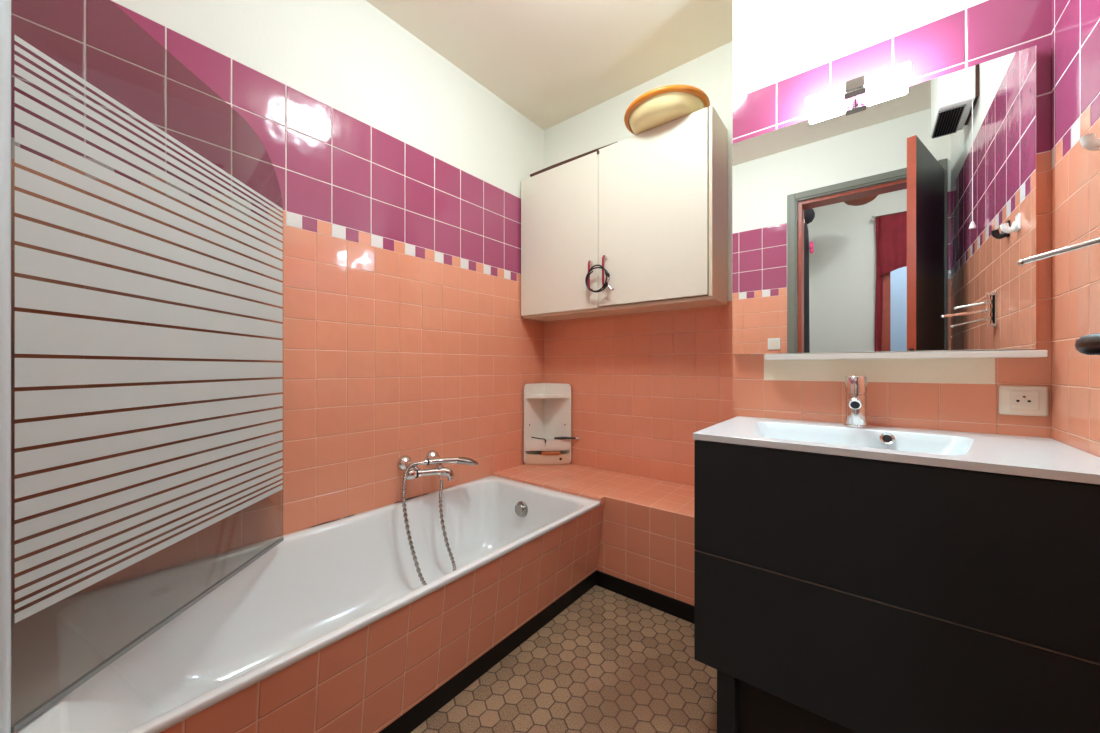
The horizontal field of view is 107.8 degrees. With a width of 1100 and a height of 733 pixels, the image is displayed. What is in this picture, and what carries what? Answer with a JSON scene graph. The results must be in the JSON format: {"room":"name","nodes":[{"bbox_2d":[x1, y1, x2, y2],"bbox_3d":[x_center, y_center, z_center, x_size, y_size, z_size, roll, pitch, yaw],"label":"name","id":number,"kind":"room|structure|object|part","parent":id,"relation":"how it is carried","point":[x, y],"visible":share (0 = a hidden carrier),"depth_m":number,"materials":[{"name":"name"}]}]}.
{"room":"bathroom","nodes":[
{"label":"bathroom","id":0,"kind":"room"},
{"bbox_2d":[11,0,543,613],"bbox_3d":[-0.696,-0.253,1.753,0.100,2.446,2.220,0,0,38],"label":"wall","id":1,"kind":"structure","parent":0,"point":[395,175],"depth_m":1.50,"materials":[{"name":"tile"}]},
{"bbox_2d":[397,450,454,480],"bbox_3d":[-0.538,0.442,1.752,0.147,0.119,0.219,0,0,38],"label":"mixer","id":2,"kind":"object","parent":1,"relation":"attached to","point":[403,461],"visible":0.77,"depth_m":1.73,"materials":[{"name":"silver metal"}]},
{"bbox_3d":[-0.596,0.451,1.690,0.045,0.049,0.049,0,0,-35],"label":"temperature knob","id":3,"kind":"part","parent":2,"relation":"part of","materials":[{"name":"silver metal"}]},
{"bbox_2d":[401,457,477,585],"bbox_3d":[-0.457,0.654,1.738,0.137,0.516,0.381,0,0,38],"label":"shower","id":4,"kind":"object","parent":2,"relation":"on","point":[458,460],"visible":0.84,"depth_m":1.71,"materials":[{"name":"silver metal"}]},
{"bbox_3d":[-0.489,0.417,1.762,0.186,0.039,0.030,0,0,-40],"label":"shower handle","id":5,"kind":"part","parent":4,"relation":"part of","materials":[{"name":"silver metal"}]},
{"bbox_3d":[-0.459,0.471,1.778,0.070,0.061,0.043,0,0,-25],"label":"spout","id":6,"kind":"part","parent":2,"relation":"part of","materials":[{"name":"silver metal"}]},
{"bbox_2d":[366,0,732,129],"bbox_3d":[0.104,-1.516,1.118,2.143,0.080,2.220,0,0,38],"label":"ceiling","id":7,"kind":"structure","parent":0,"point":[552,62],"depth_m":1.81,"materials":[{"name":"beige paint"}]},
{"bbox_2d":[411,585,716,732],"bbox_3d":[0.104,1.010,1.118,2.143,0.080,2.220,0,0,38],"label":"floor","id":8,"kind":"structure","parent":0,"point":[609,662],"depth_m":1.24,"materials":[{"name":"tile"}]},
{"bbox_2d":[11,476,603,732],"bbox_3d":[-0.519,0.746,1.347,0.679,0.338,1.601,0,0,38],"label":"bathtub","id":9,"kind":"object","parent":8,"relation":"on","point":[335,628],"visible":0.98,"depth_m":1.14,"materials":[{"name":"white ceramic"}]},
{"bbox_2d":[0,0,283,732],"bbox_3d":[-0.867,-0.086,0.964,0.038,1.328,0.737,0,0,-1],"label":"screen","id":10,"kind":"object","parent":9,"relation":"on","point":[34,333],"visible":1,"depth_m":0.79,"materials":[{"name":"clear glass"}]},
{"bbox_3d":[-0.280,0.752,1.157,0.054,0.306,1.601,0,0,38],"label":"tiled panel","id":11,"kind":"part","parent":9,"relation":"part of","materials":[{"name":"tile"}]},
{"bbox_3d":[-0.141,0.684,1.925,0.074,0.074,0.034,0,0,38],"label":"overflow knob","id":12,"kind":"part","parent":9,"relation":"part of","materials":[{"name":"silver metal"}]},
{"bbox_2d":[379,572,594,732],"bbox_3d":[-0.296,0.938,1.164,0.010,0.064,1.592,0,0,38],"label":"baseboard","id":13,"kind":"structure","parent":8,"relation":"on","point":[414,717],"depth_m":1.26,"materials":[{"name":"black tile"}]},
{"bbox_2d":[493,463,694,605],"bbox_3d":[0.295,0.769,1.958,1.193,0.401,0.434,0,0,38],"label":"tiled ledge","id":14,"kind":"object","parent":8,"relation":"on","point":[647,537],"visible":0.34,"depth_m":1.70,"materials":[{"name":"tile"}]},
{"bbox_2d":[524,383,570,464],"bbox_3d":[-0.014,0.333,2.344,0.210,0.470,0.190,0,0,38],"label":"caddy","id":15,"kind":"object","parent":14,"relation":"on","point":[547,406],"visible":1,"depth_m":2.37,"materials":[{"name":"white plastic"}]},
{"bbox_2d":[525,448,569,450],"bbox_3d":[-0.014,0.481,2.345,0.192,0.010,0.174,0,0,38],"label":"caddy shelf","id":16,"kind":"object","parent":15,"relation":"attached to","point":[526,449],"depth_m":2.33,"materials":[{"name":"white plastic"}]},
{"bbox_2d":[525,394,569,397],"bbox_3d":[-0.014,0.172,2.345,0.192,0.016,0.174,0,0,38],"label":"caddy shelf","id":17,"kind":"object","parent":15,"relation":"attached to","point":[526,395],"depth_m":2.34,"materials":[{"name":"white plastic"}]},
{"bbox_2d":[541,451,560,454],"bbox_3d":[0.006,0.499,2.336,0.111,0.016,0.038,0,0,-7],"label":"comb","id":18,"kind":"object","parent":15,"relation":"on","point":[543,452],"visible":1,"depth_m":2.32,"materials":[{"name":"orange plastic"}]},
{"bbox_2d":[554,437,578,438],"bbox_3d":[0.098,0.412,2.335,0.146,0.016,0.016,0,0,1],"label":"razor","id":19,"kind":"object","parent":15,"relation":"on","point":[554,437],"visible":1,"depth_m":2.33,"materials":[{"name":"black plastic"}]},
{"bbox_2d":[595,570,693,623],"bbox_3d":[0.422,0.938,1.617,0.570,0.064,0.009,0,0,38],"label":"baseboard","id":20,"kind":"structure","parent":14,"relation":"attached to","point":[669,605],"depth_m":1.63,"materials":[{"name":"black tile"}]},
{"bbox_2d":[694,440,1099,732],"bbox_3d":[0.820,0.583,1.042,0.723,0.774,0.479,0,0,38],"label":"vanity cabinet","id":21,"kind":"object","parent":8,"relation":"on","point":[833,593],"visible":0.95,"depth_m":0.83,"materials":[{"name":"laminate"}]},
{"bbox_3d":[0.470,0.879,1.060,0.044,0.182,0.044,0,0,38],"label":"leg","id":22,"kind":"part","parent":21,"relation":"part of","materials":[{"name":"laminate"}]},
{"bbox_2d":[693,416,1099,484],"bbox_3d":[0.819,0.221,1.042,0.728,0.086,0.481,0,0,38],"label":"washbasin","id":23,"kind":"object","parent":21,"relation":"in","point":[1038,457],"visible":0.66,"depth_m":0.97,"materials":[{"name":"white ceramic"}]},
{"bbox_2d":[844,376,868,427],"bbox_3d":[0.884,0.102,1.159,0.060,0.150,0.155,0,0,38],"label":"tap","id":24,"kind":"object","parent":23,"relation":"on","point":[856,387],"visible":1,"depth_m":1.17,"materials":[{"name":"silver metal"}]},
{"bbox_3d":[0.870,0.099,1.142,0.033,0.036,0.111,0,0,38],"label":"spout","id":25,"kind":"part","parent":24,"relation":"part of","materials":[{"name":"silver metal"}]},
{"bbox_3d":[0.913,0.054,1.196,0.053,0.054,0.053,0,0,38],"label":"lever","id":26,"kind":"part","parent":24,"relation":"part of","materials":[{"name":"silver metal"}]},
{"bbox_3d":[0.677,0.641,0.862,0.723,0.293,0.018,0,0,38],"label":"drawer","id":27,"kind":"part","parent":21,"relation":"part of","materials":[{"name":"laminate"}]},
{"bbox_2d":[544,41,732,485],"bbox_3d":[0.466,-0.253,2.174,1.195,2.446,0.115,0,0,38],"label":"wall","id":28,"kind":"structure","parent":0,"point":[642,384],"depth_m":2.08,"materials":[{"name":"tile"}]},
{"bbox_2d":[521,106,726,321],"bbox_3d":[0.310,-0.690,2.060,1.069,0.813,0.257,0,0,38],"label":"upper cabinet","id":29,"kind":"object","parent":28,"relation":"attached to","point":[649,207],"visible":0.85,"depth_m":1.89,"materials":[{"name":"beige laminate"}]},
{"bbox_3d":[0.040,-0.686,2.163,0.518,0.781,0.017,0,0,38],"label":"cabinet door","id":30,"kind":"part","parent":29,"relation":"part of","materials":[{"name":"beige laminate"}]},
{"bbox_3d":[0.200,-0.457,2.004,0.011,0.148,0.032,0,0,38],"label":"door pull","id":31,"kind":"part","parent":29,"relation":"part of","materials":[{"name":"red paint"}]},
{"bbox_2d":[585,264,613,292],"bbox_3d":[0.240,-0.429,1.940,0.165,0.139,0.027,0,0,38],"label":"cable tie","id":32,"kind":"object","parent":29,"relation":"attached to","point":[590,271],"visible":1,"depth_m":1.94,"materials":[{"name":"black"}]},
{"bbox_3d":[0.264,-0.469,1.953,0.011,0.148,0.032,0,0,38],"label":"door pull","id":33,"kind":"part","parent":29,"relation":"part of","materials":[{"name":"red paint"}]},
{"bbox_3d":[0.452,-0.692,1.835,0.528,0.779,0.017,0,0,38],"label":"cabinet door","id":34,"kind":"part","parent":29,"relation":"part of","materials":[{"name":"beige laminate"}]},
{"bbox_2d":[624,84,709,134],"bbox_3d":[0.523,-1.117,1.812,0.372,0.069,0.372,0,0,38],"label":"plastic basin","id":35,"kind":"object","parent":29,"relation":"on","point":[656,107],"visible":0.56,"depth_m":1.70,"materials":[{"name":"beige plastic"}]},
{"bbox_2d":[733,0,1050,437],"bbox_3d":[1.112,-0.253,1.426,0.748,2.446,0.483,0,0,38],"label":"wall","id":36,"kind":"structure","parent":0,"point":[786,53],"depth_m":1.20,"materials":[{"name":"tile"}]},
{"bbox_2d":[732,45,1035,354],"bbox_3d":[0.942,-0.424,1.232,0.710,0.756,0.031,0,0,38],"label":"wall mirror","id":37,"kind":"object","parent":36,"relation":"attached to","point":[902,220],"visible":1,"depth_m":1.16,"materials":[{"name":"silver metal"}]},
{"bbox_2d":[805,61,910,109],"bbox_3d":[0.919,-0.817,1.209,0.246,0.058,0.096,0,0,38],"label":"lamp","id":38,"kind":"object","parent":37,"relation":"attached to","point":[854,87],"visible":0.99,"depth_m":1.17,"materials":[{"name":"silver metal"}]},
{"bbox_2d":[765,350,1047,359],"bbox_3d":[0.979,-0.033,1.180,0.610,0.017,0.066,0,0,38],"label":"shelf","id":39,"kind":"object","parent":36,"relation":"attached to","point":[1016,353],"visible":1,"depth_m":1.11,"materials":[{"name":"white paint"}]},
{"bbox_2d":[999,385,1047,416],"bbox_3d":[1.211,0.086,1.025,0.084,0.076,0.022,0,0,38],"label":"wall socket","id":40,"kind":"object","parent":36,"relation":"attached to","point":[1013,400],"visible":1,"depth_m":1.02,"materials":[{"name":"beige plastic"}]},
{"bbox_2d":[1051,0,1099,456],"bbox_3d":[0.904,-0.253,0.482,0.100,2.446,2.220,0,0,38],"label":"wall","id":41,"kind":"structure","parent":0,"point":[1075,24],"depth_m":0.89,"materials":[{"name":"tile"}]},
{"bbox_2d":[1017,237,1099,265],"bbox_3d":[0.833,-0.207,0.582,0.129,0.125,0.218,0,0,25],"label":"towel rail","id":42,"kind":"object","parent":41,"relation":"attached to","point":[1021,262],"visible":1,"depth_m":0.65,"materials":[{"name":"silver metal"}]},
{"bbox_2d":[1079,133,1099,150],"bbox_3d":[1.034,-0.437,0.756,0.044,0.054,0.034,0,0,38],"label":"wall hook","id":43,"kind":"object","parent":41,"relation":"attached to","point":[1089,142],"visible":1,"depth_m":0.76,"materials":[{"name":"white plastic"}]},
{"bbox_3d":[-0.555,-0.253,0.288,1.943,2.446,0.100,0,0,38],"label":"wall","id":44,"kind":"structure","parent":0,"visible":0},
{"bbox_2d":[1075,333,1099,354],"bbox_3d":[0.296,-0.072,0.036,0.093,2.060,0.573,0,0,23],"label":"door handle","id":45,"kind":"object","parent":44,"relation":"in","point":[1089,344],"depth_m":0.25,"materials":[{"name":"grey metal"}]}
]}

